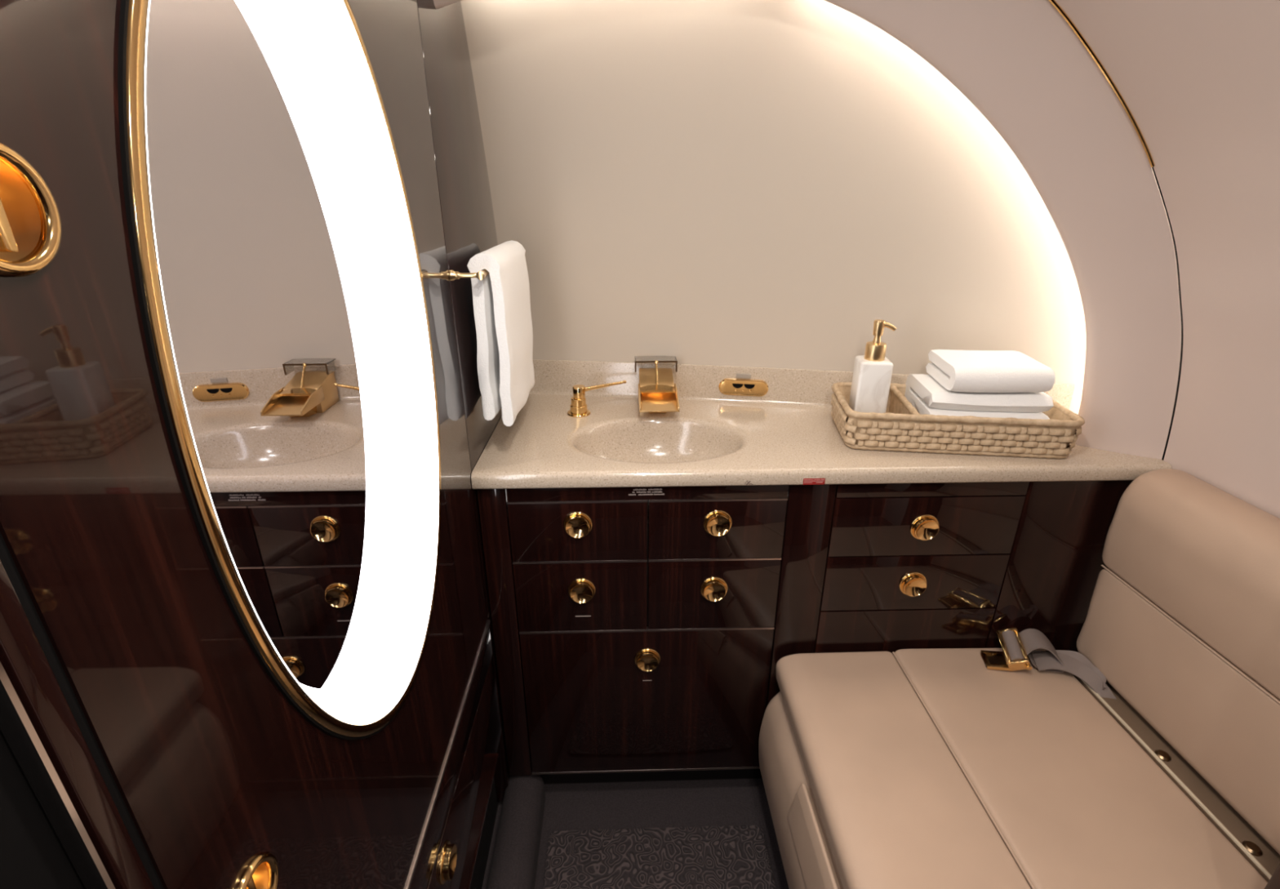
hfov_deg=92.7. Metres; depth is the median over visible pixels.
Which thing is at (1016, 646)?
belt
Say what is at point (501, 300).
towel
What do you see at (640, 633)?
vanity cabinet
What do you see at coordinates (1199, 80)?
wall
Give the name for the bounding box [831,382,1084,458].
wicker basket
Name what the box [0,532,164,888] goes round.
door
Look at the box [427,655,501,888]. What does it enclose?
base cabinet
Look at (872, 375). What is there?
bottle
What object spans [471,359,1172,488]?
countertop
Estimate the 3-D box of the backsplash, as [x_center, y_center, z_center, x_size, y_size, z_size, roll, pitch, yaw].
[0.305,-0.137,1.428,1.260,0.086,0.069,4,23,9]
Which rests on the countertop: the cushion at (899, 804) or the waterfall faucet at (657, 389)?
the waterfall faucet at (657, 389)
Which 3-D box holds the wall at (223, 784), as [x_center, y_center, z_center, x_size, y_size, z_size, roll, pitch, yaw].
[-0.329,0.087,0.902,0.080,1.790,1.420,-1,22,-2]
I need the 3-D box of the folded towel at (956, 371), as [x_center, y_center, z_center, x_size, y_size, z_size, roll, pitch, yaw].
[0.672,-0.142,1.184,0.174,0.054,0.156,2,23,5]
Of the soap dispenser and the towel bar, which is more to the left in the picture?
the towel bar
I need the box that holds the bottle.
[848,355,893,413]
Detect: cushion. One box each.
[775,651,1031,888]
[893,648,1267,888]
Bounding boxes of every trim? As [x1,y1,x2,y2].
[433,0,1182,460]
[1264,862,1279,888]
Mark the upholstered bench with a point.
(922, 768)
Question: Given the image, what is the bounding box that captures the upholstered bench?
[758,468,1279,888]
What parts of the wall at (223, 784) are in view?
door handle, handle panel, latch panel, rail, panel, kick panel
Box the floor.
[481,777,788,888]
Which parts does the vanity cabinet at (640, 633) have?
drawer, knob, drawer, knob, cabinet door, rail, knob, knob, drawer, drawer, knob, panel, knob, drawer, knob, drawer, rail, panel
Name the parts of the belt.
tongue plate, buckle frame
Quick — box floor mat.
[542,825,776,888]
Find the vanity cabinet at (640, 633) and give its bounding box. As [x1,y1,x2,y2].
[476,480,1133,783]
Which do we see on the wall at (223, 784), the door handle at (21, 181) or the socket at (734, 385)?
the door handle at (21, 181)
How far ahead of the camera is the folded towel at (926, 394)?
1.15 m
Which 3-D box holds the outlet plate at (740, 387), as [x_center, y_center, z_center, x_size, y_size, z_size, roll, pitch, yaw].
[0.243,-0.140,1.433,0.115,0.052,0.011,4,23,9]
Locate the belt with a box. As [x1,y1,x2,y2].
[980,626,1115,698]
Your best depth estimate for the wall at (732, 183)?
1.20 m
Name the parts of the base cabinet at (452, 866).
knob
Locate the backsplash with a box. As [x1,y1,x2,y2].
[528,359,1074,409]
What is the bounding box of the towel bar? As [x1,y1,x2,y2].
[448,269,489,280]
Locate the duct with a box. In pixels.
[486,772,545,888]
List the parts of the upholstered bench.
seat rail, backrest, backrest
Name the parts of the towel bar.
post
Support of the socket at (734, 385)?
attached to the outlet plate at (740, 387)
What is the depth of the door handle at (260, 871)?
0.46 m
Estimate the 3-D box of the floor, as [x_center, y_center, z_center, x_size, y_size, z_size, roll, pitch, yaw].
[0.119,1.156,0.698,2.050,0.030,2.800,-1,22,-2]
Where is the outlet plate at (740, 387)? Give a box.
[719,373,768,396]
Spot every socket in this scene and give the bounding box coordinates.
[732,383,742,388]
[744,384,755,388]
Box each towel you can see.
[466,240,534,426]
[904,373,1053,419]
[925,349,1055,392]
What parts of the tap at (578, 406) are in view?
stem, lever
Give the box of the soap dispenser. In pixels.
[848,319,896,413]
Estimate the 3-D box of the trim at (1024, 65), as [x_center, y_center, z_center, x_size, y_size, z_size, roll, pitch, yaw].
[0.328,-0.397,0.988,1.307,0.980,0.103,-1,22,-2]
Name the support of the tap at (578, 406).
on the countertop
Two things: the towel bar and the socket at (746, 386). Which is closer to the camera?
the towel bar
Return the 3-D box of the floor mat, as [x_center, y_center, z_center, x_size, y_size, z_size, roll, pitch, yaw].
[0.044,0.966,1.099,0.474,0.013,0.571,-1,22,-2]
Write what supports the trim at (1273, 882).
attached to the wall at (1199, 80)
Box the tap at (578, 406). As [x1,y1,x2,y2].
[567,380,626,417]
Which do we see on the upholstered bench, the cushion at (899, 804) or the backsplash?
the cushion at (899, 804)
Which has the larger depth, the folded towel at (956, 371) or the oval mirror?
the folded towel at (956, 371)
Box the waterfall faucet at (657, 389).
[634,355,679,413]
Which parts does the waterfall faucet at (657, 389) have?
glass plate, lever stem, spout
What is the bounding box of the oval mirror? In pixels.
[117,0,441,739]
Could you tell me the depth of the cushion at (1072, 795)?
0.97 m
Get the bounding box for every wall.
[0,0,511,888]
[460,0,1181,414]
[1054,0,1279,518]

